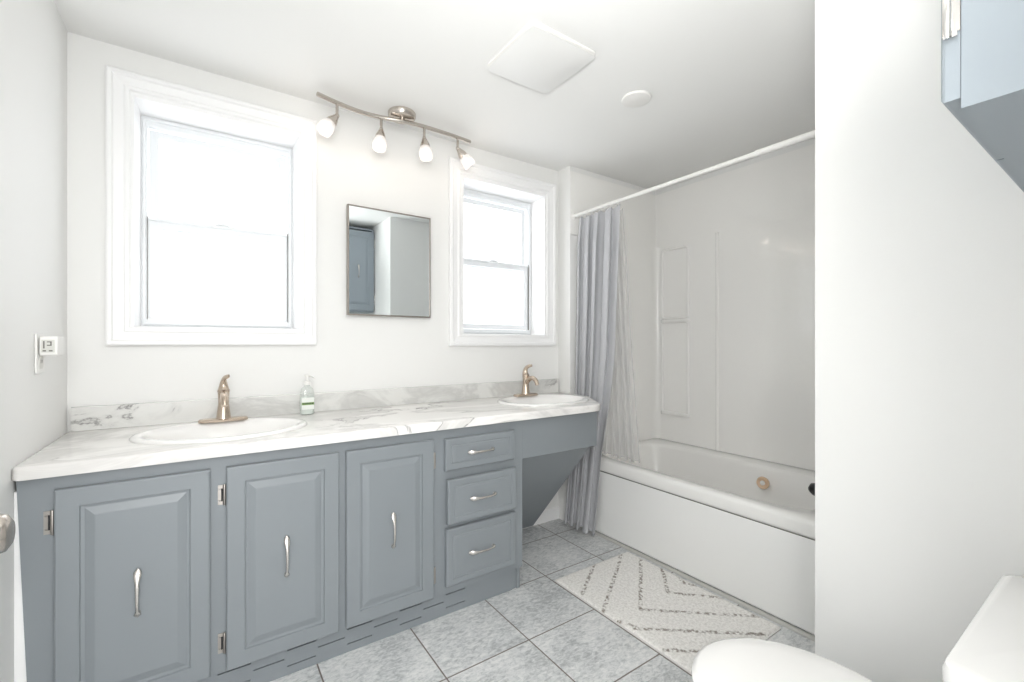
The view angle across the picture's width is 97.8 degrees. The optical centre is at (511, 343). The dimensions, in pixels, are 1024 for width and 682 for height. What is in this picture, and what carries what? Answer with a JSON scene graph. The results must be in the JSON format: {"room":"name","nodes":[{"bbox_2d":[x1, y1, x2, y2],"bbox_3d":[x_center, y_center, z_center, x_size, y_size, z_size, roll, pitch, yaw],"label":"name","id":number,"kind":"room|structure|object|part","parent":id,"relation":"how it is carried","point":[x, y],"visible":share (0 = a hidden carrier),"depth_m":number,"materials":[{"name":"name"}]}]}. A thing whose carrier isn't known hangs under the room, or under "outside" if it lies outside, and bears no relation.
{"room":"bathroom","nodes":[
{"label":"bathroom","id":0,"kind":"room"},
{"bbox_2d":[0,514,15,553],"bbox_3d":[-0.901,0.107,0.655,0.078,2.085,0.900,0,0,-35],"label":"door knob","id":1,"kind":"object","parent":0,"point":[7,524],"depth_m":0.92,"materials":[{"name":"silver metal"}]},
{"bbox_2d":[0,0,66,681],"bbox_3d":[-0.980,0.010,0.594,0.120,2.280,2.410,0,0,-35],"label":"wall","id":2,"kind":"structure","parent":0,"point":[33,33],"depth_m":1.26,"materials":[{"name":"paint"}]},
{"bbox_2d":[35,334,44,373],"bbox_3d":[-1.415,0.031,1.340,0.007,0.118,0.077,0,0,-35],"label":"outlet plate","id":3,"kind":"object","parent":2,"relation":"attached to","point":[39,360],"visible":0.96,"depth_m":1.32,"materials":[{"name":"white plastic"}]},
{"bbox_2d":[39,356,43,368],"bbox_3d":[-1.413,0.058,1.342,0.002,0.039,0.037,0,0,-35],"label":"socket","id":4,"kind":"object","parent":3,"relation":"attached to","point":[41,358],"depth_m":1.34,"materials":[{"name":"white plastic"}]},
{"bbox_2d":[39,336,64,355],"bbox_3d":[-1.405,0.009,1.366,0.038,0.058,0.086,0,0,-35],"label":"plug","id":5,"kind":"object","parent":3,"relation":"attached to","point":[48,345],"visible":1,"depth_m":1.34,"materials":[{"name":"white plastic"}]},
{"bbox_2d":[67,32,557,508],"bbox_3d":[-0.709,0.010,2.341,2.547,2.280,0.160,0,0,-35],"label":"wall","id":6,"kind":"structure","parent":0,"point":[351,352],"depth_m":2.11,"materials":[{"name":"paint"}]},
{"bbox_2d":[105,65,316,344],"bbox_3d":[-1.268,-0.513,1.955,0.736,1.045,0.206,0,0,-35],"label":"window","id":7,"kind":"structure","parent":6,"relation":"in","point":[133,223],"depth_m":1.88,"materials":[{"name":"white paint"}]},
{"bbox_3d":[-1.300,-0.505,2.008,0.565,0.868,0.038,0,0,-35],"label":"frame","id":8,"kind":"part","parent":7,"relation":"part of","materials":[{"name":"white plastic"}]},
{"bbox_3d":[-1.318,-0.690,2.033,0.523,0.419,0.020,0,0,-35],"label":"sash","id":9,"kind":"part","parent":7,"relation":"part of","materials":[{"name":"white glass"}]},
{"bbox_3d":[-1.300,-0.319,2.008,0.521,0.435,0.034,0,0,-35],"label":"sash","id":10,"kind":"part","parent":7,"relation":"part of","materials":[{"name":"white glass"}]},
{"bbox_2d":[71,379,558,431],"bbox_3d":[-0.649,0.276,2.272,2.303,0.087,0.018,0,0,-35],"label":"backsplash","id":11,"kind":"structure","parent":6,"relation":"attached to","point":[83,418],"depth_m":1.99,"materials":[{"name":"stone"}]},
{"bbox_2d":[346,204,430,317],"bbox_3d":[-0.619,-0.403,2.280,0.433,0.535,0.022,0,0,-35],"label":"wall mirror","id":12,"kind":"object","parent":6,"relation":"attached to","point":[388,253],"visible":1,"depth_m":2.26,"materials":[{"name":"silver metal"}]},
{"bbox_2d":[448,157,555,345],"bbox_3d":[-0.084,-0.507,2.769,0.763,1.046,0.206,0,0,-35],"label":"window","id":13,"kind":"structure","parent":6,"relation":"in","point":[537,197],"depth_m":2.81,"materials":[{"name":"white paint"}]},
{"bbox_3d":[-0.135,-0.680,2.848,0.531,0.421,0.020,0,0,-35],"label":"sash","id":14,"kind":"part","parent":13,"relation":"part of","materials":[{"name":"white glass"}]},
{"bbox_3d":[-0.117,-0.307,2.822,0.529,0.438,0.034,0,0,-35],"label":"sash","id":15,"kind":"part","parent":13,"relation":"part of","materials":[{"name":"white glass"}]},
{"bbox_3d":[-0.117,-0.494,2.822,0.573,0.873,0.038,0,0,-35],"label":"frame","id":16,"kind":"part","parent":13,"relation":"part of","materials":[{"name":"white plastic"}]},
{"bbox_2d":[523,506,558,528],"bbox_3d":[0.026,1.111,2.742,0.682,0.077,0.012,0,0,-35],"label":"baseboard","id":17,"kind":"structure","parent":6,"relation":"attached to","point":[550,514],"depth_m":2.88,"materials":[{"name":"white paint"}]},
{"bbox_2d":[54,0,814,190],"bbox_3d":[0.297,-1.160,1.685,3.600,0.060,2.760,0,0,-35],"label":"ceiling","id":18,"kind":"structure","parent":0,"point":[725,80],"depth_m":1.79,"materials":[{"name":"white paint"}]},
{"bbox_2d":[316,92,474,169],"bbox_3d":[-0.539,-1.022,2.193,0.796,0.215,0.134,0,0,-35],"label":"track light","id":19,"kind":"object","parent":18,"relation":"attached to","point":[397,114],"visible":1,"depth_m":2.15,"materials":[{"name":"silver metal"}]},
{"bbox_3d":[-0.828,-0.961,1.989,0.079,0.081,0.067,0,0,-35],"label":"lamp shade","id":20,"kind":"part","parent":19,"relation":"part of","materials":[{"name":"white glass"}]},
{"bbox_3d":[-0.630,-0.952,2.126,0.069,0.074,0.070,0,0,-35],"label":"lamp shade","id":21,"kind":"part","parent":19,"relation":"part of","materials":[{"name":"white glass"}]},
{"bbox_3d":[-0.631,-0.959,2.124,0.038,0.071,0.039,0,0,-35],"label":"bulb","id":22,"kind":"part","parent":19,"relation":"part of","materials":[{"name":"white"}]},
{"bbox_3d":[-0.430,-0.951,2.229,0.067,0.071,0.069,0,0,-35],"label":"lamp shade","id":23,"kind":"part","parent":19,"relation":"part of","materials":[{"name":"white glass"}]},
{"bbox_3d":[-0.237,-0.968,2.385,0.081,0.081,0.067,0,0,-35],"label":"lamp shade","id":24,"kind":"part","parent":19,"relation":"part of","materials":[{"name":"white glass"}]},
{"bbox_2d":[487,21,595,93],"bbox_3d":[0.113,-1.112,1.776,0.317,0.036,0.317,0,0,-35],"label":"exhaust fan","id":25,"kind":"object","parent":18,"relation":"attached to","point":[540,58],"visible":1,"depth_m":1.73,"materials":[{"name":"white plastic"}]},
{"bbox_2d":[622,90,650,107],"bbox_3d":[0.573,-1.123,2.060,0.132,0.014,0.132,0,0,-35],"label":"ceiling plate","id":26,"kind":"object","parent":18,"relation":"attached to","point":[637,98],"visible":1,"depth_m":2.04,"materials":[{"name":"white plastic"}]},
{"bbox_2d":[271,519,814,681],"bbox_3d":[0.515,1.175,0.840,4.200,0.050,4.400,0,0,-35],"label":"floor","id":27,"kind":"structure","parent":0,"point":[537,630],"depth_m":1.72,"materials":[{"name":"tile"}]},
{"bbox_2d":[14,411,596,681],"bbox_3d":[-0.564,0.752,1.968,2.122,0.795,0.608,0,0,-35],"label":"vanity cabinet","id":28,"kind":"object","parent":27,"relation":"on","point":[267,566],"visible":0.97,"depth_m":1.49,"materials":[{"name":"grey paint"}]},
{"bbox_3d":[-1.085,0.717,1.297,0.347,0.646,0.018,0,0,-35],"label":"door","id":29,"kind":"part","parent":28,"relation":"part of","materials":[{"name":"blue paint"}]},
{"bbox_3d":[-1.074,0.719,1.280,0.019,0.141,0.027,0,0,-35],"label":"handle","id":30,"kind":"part","parent":28,"relation":"part of","materials":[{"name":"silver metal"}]},
{"bbox_3d":[-0.767,0.717,1.517,0.343,0.646,0.018,0,0,-35],"label":"door","id":31,"kind":"part","parent":28,"relation":"part of","materials":[{"name":"blue paint"}]},
{"bbox_3d":[-0.755,0.719,1.500,0.019,0.141,0.027,0,0,-35],"label":"handle","id":32,"kind":"part","parent":28,"relation":"part of","materials":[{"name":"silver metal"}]},
{"bbox_2d":[12,379,599,480],"bbox_3d":[-0.490,0.294,2.036,2.319,0.122,0.587,0,0,-35],"label":"countertop","id":33,"kind":"structure","parent":28,"relation":"on","point":[97,440],"depth_m":1.77,"materials":[{"name":"stone"}]},
{"bbox_2d":[129,417,306,444],"bbox_3d":[-1.048,0.383,1.640,0.544,0.146,0.430,0,0,-35],"label":"oval sink","id":34,"kind":"object","parent":33,"relation":"in","point":[189,433],"visible":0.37,"depth_m":1.70,"materials":[{"name":"white ceramic"}]},
{"bbox_2d":[198,374,247,422],"bbox_3d":[-1.124,0.217,1.744,0.168,0.187,0.149,0,0,-35],"label":"faucet","id":35,"kind":"object","parent":33,"relation":"on","point":[223,410],"visible":1,"depth_m":1.76,"materials":[{"name":"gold metal"}]},
{"bbox_3d":[-1.151,0.304,1.784,0.168,0.012,0.048,0,0,-35],"label":"plate","id":36,"kind":"part","parent":35,"relation":"part of","materials":[{"name":"silver metal"}]},
{"bbox_3d":[-1.117,0.216,1.734,0.030,0.054,0.124,0,0,-35],"label":"spout","id":37,"kind":"part","parent":35,"relation":"part of","materials":[{"name":"silver metal"}]},
{"bbox_3d":[-1.141,0.162,1.781,0.060,0.076,0.041,0,0,10],"label":"lever","id":38,"kind":"part","parent":35,"relation":"part of","materials":[{"name":"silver metal"}]},
{"bbox_2d":[300,375,314,413],"bbox_3d":[-0.911,0.230,1.991,0.061,0.178,0.057,0,0,-35],"label":"soap bottle","id":39,"kind":"object","parent":33,"relation":"on","point":[306,403],"visible":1,"depth_m":1.98,"materials":[{"name":"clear plastic"}]},
{"bbox_2d":[513,364,538,396],"bbox_3d":[0.108,0.217,2.600,0.168,0.187,0.149,0,0,-35],"label":"faucet","id":40,"kind":"object","parent":33,"relation":"on","point":[526,378],"visible":1,"depth_m":2.62,"materials":[{"name":"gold metal"}]},
{"bbox_3d":[0.081,0.304,2.639,0.168,0.012,0.048,0,0,-35],"label":"plate","id":41,"kind":"part","parent":40,"relation":"part of","materials":[{"name":"silver metal"}]},
{"bbox_3d":[0.091,0.162,2.636,0.060,0.076,0.041,0,0,10],"label":"lever","id":42,"kind":"part","parent":40,"relation":"part of","materials":[{"name":"silver metal"}]},
{"bbox_3d":[0.115,0.216,2.590,0.030,0.054,0.124,0,0,-35],"label":"spout","id":43,"kind":"part","parent":40,"relation":"part of","materials":[{"name":"silver metal"}]},
{"bbox_2d":[498,394,587,405],"bbox_3d":[0.176,0.383,2.489,0.544,0.146,0.430,0,0,-35],"label":"oval sink","id":44,"kind":"object","parent":33,"relation":"in","point":[540,399],"visible":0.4,"depth_m":2.61,"materials":[{"name":"white ceramic"}]},
{"bbox_3d":[-0.463,0.717,1.726,0.346,0.646,0.018,0,0,-35],"label":"door","id":45,"kind":"part","parent":28,"relation":"part of","materials":[{"name":"blue paint"}]},
{"bbox_3d":[-0.451,0.719,1.709,0.019,0.141,0.027,0,0,-35],"label":"handle","id":46,"kind":"part","parent":28,"relation":"part of","materials":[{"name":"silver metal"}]},
{"bbox_3d":[-0.135,0.465,1.951,0.348,0.134,0.018,0,0,-35],"label":"drawer","id":47,"kind":"part","parent":28,"relation":"part of","materials":[{"name":"blue paint"}]},
{"bbox_3d":[-0.131,0.893,1.953,0.348,0.239,0.018,0,0,-35],"label":"drawer","id":48,"kind":"part","parent":28,"relation":"part of","materials":[{"name":"blue paint"}]},
{"bbox_3d":[-0.210,0.660,2.067,0.346,0.186,0.317,0,0,-35],"label":"drawer","id":49,"kind":"part","parent":28,"relation":"part of","materials":[{"name":"blue paint"}]},
{"bbox_3d":[-0.128,0.465,1.930,0.136,0.019,0.027,0,0,-35],"label":"handle","id":50,"kind":"part","parent":28,"relation":"part of","materials":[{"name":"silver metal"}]},
{"bbox_3d":[-0.124,0.893,1.932,0.136,0.019,0.027,0,0,-35],"label":"handle","id":51,"kind":"part","parent":28,"relation":"part of","materials":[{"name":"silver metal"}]},
{"bbox_3d":[-0.118,0.660,1.923,0.136,0.019,0.027,0,0,-35],"label":"handle","id":52,"kind":"part","parent":28,"relation":"part of","materials":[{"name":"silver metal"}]},
{"bbox_3d":[0.081,0.833,2.453,0.466,0.610,0.522,0,0,-35],"label":"sloped panel","id":53,"kind":"part","parent":28,"relation":"part of","materials":[{"name":"blue paint"}]},
{"bbox_2d":[555,552,780,674],"bbox_3d":[0.644,1.143,1.977,0.525,0.013,0.797,0,0,-35],"label":"bath rug","id":54,"kind":"object","parent":27,"relation":"on","point":[674,616],"visible":0.91,"depth_m":1.92,"materials":[{"name":"white fabric"}]},
{"bbox_2d":[595,438,814,634],"bbox_3d":[1.132,0.921,2.509,0.814,0.453,1.413,0,0,-35],"label":"bathtub","id":55,"kind":"object","parent":27,"relation":"on","point":[743,527],"visible":0.62,"depth_m":2.21,"materials":[{"name":"white ceramic"}]},
{"bbox_2d":[574,523,814,641],"bbox_3d":[0.792,1.143,2.275,0.017,0.012,1.419,0,0,-35],"label":"trim","id":56,"kind":"structure","parent":55,"relation":"attached to","point":[760,612],"depth_m":2.06,"materials":[{"name":"grey wood"}]},
{"bbox_2d":[600,438,814,538],"bbox_3d":[1.132,0.875,2.509,0.814,0.360,1.413,0,0,-35],"label":"basin","id":57,"kind":"object","parent":55,"relation":"in","point":[654,488],"depth_m":2.42,"materials":[{"name":"white ceramic"}]},
{"bbox_2d":[691,575,1023,681],"bbox_3d":[0.709,0.799,0.848,0.491,0.699,0.697,0,0,-35],"label":"toilet","id":58,"kind":"object","parent":27,"relation":"on","point":[991,647],"visible":1,"depth_m":0.84,"materials":[{"name":"white ceramic"}]},
{"bbox_3d":[0.605,0.753,0.926,0.410,0.023,0.450,0,0,-35],"label":"lid","id":59,"kind":"part","parent":58,"relation":"part of","materials":[{"name":"white ceramic"}]},
{"bbox_3d":[0.850,0.466,0.661,0.470,0.032,0.230,0,0,-35],"label":"tank lid","id":60,"kind":"part","parent":58,"relation":"part of","materials":[{"name":"white ceramic"}]},
{"bbox_2d":[558,166,654,522],"bbox_3d":[0.737,0.010,3.265,1.083,2.280,0.276,0,0,-35],"label":"wall","id":61,"kind":"structure","parent":0,"point":[567,242],"depth_m":2.89,"materials":[{"name":"paint"}]},
{"bbox_2d":[655,138,814,194],"bbox_3d":[1.815,0.010,2.447,0.235,2.280,2.294,0,0,-35],"label":"wall","id":62,"kind":"structure","parent":0,"point":[810,141],"depth_m":2.79,"materials":[{"name":"paint"}]},
{"bbox_2d":[570,144,814,470],"bbox_3d":[1.120,-0.201,2.500,0.845,1.788,1.413,0,0,-35],"label":"tub surround","id":63,"kind":"object","parent":62,"relation":"attached to","point":[715,329],"visible":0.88,"depth_m":2.86,"materials":[{"name":"white plastic"}]},
{"bbox_3d":[1.142,-0.085,3.141,0.013,1.180,0.230,0,0,-35],"label":"shelf frame","id":64,"kind":"part","parent":63,"relation":"part of","materials":[{"name":"white plastic"}]},
{"bbox_2d":[661,411,689,417],"bbox_3d":[1.136,0.498,3.132,0.034,0.022,0.228,0,0,-35],"label":"shelf","id":65,"kind":"object","parent":63,"relation":"attached to","point":[669,414],"depth_m":3.12,"materials":[{"name":"white"}]},
{"bbox_2d":[661,318,689,322],"bbox_3d":[1.136,-0.157,3.132,0.034,0.022,0.228,0,0,-35],"label":"shelf","id":66,"kind":"object","parent":63,"relation":"attached to","point":[663,320],"depth_m":3.12,"materials":[{"name":"white"}]},
{"bbox_2d":[808,483,814,495],"bbox_3d":[1.427,0.667,2.001,0.066,0.069,0.178,0,0,-35],"label":"tub spout","id":67,"kind":"object","parent":63,"relation":"attached to","point":[811,488],"visible":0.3,"depth_m":2.04,"materials":[{"name":"black plastic"}]},
{"bbox_2d":[815,0,1023,681],"bbox_3d":[1.584,0.010,1.390,1.345,2.280,0.614,0,0,-35],"label":"wall partition","id":68,"kind":"structure","parent":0,"point":[919,230],"depth_m":1.10,"materials":[{"name":"paint"}]},
{"bbox_3d":[1.032,0.010,0.577,3.175,2.280,0.100,0,0,-35],"label":"wall","id":69,"kind":"structure","parent":0,"visible":0},
{"bbox_2d":[941,0,1023,191],"bbox_3d":[0.869,-0.696,0.676,0.641,0.799,0.246,0,0,-35],"label":"upper cabinet","id":70,"kind":"object","parent":69,"relation":"attached to","point":[982,41],"visible":1,"depth_m":0.56,"materials":[{"name":"paint"}]},
{"bbox_3d":[0.692,-0.688,0.662,0.318,0.755,0.019,0,0,-35],"label":"door","id":71,"kind":"part","parent":70,"relation":"part of","materials":[{"name":"paint"}]},
{"bbox_3d":[0.951,-0.688,0.841,0.302,0.755,0.019,0,0,-35],"label":"door","id":72,"kind":"part","parent":70,"relation":"part of","materials":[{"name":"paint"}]},
{"bbox_3d":[1.558,0.010,1.842,0.875,2.280,0.161,0,0,-35],"label":"wall","id":73,"kind":"structure","parent":0,"visible":0},
{"bbox_2d":[571,130,814,219],"bbox_3d":[0.840,-0.811,2.210,0.048,0.048,1.579,0,0,-35],"label":"shower rod","id":74,"kind":"object","parent":73,"relation":"attached to","point":[811,134],"visible":0.58,"depth_m":2.05,"materials":[{"name":"white plastic"}]},
{"bbox_2d":[565,204,619,536],"bbox_3d":[0.475,0.165,2.671,0.148,1.912,0.386,0,0,-35],"label":"shower curtain","id":75,"kind":"object","parent":74,"relation":"hanging from","point":[598,234],"visible":0.84,"depth_m":2.68,"materials":[{"name":"grey fabric"}]}
]}

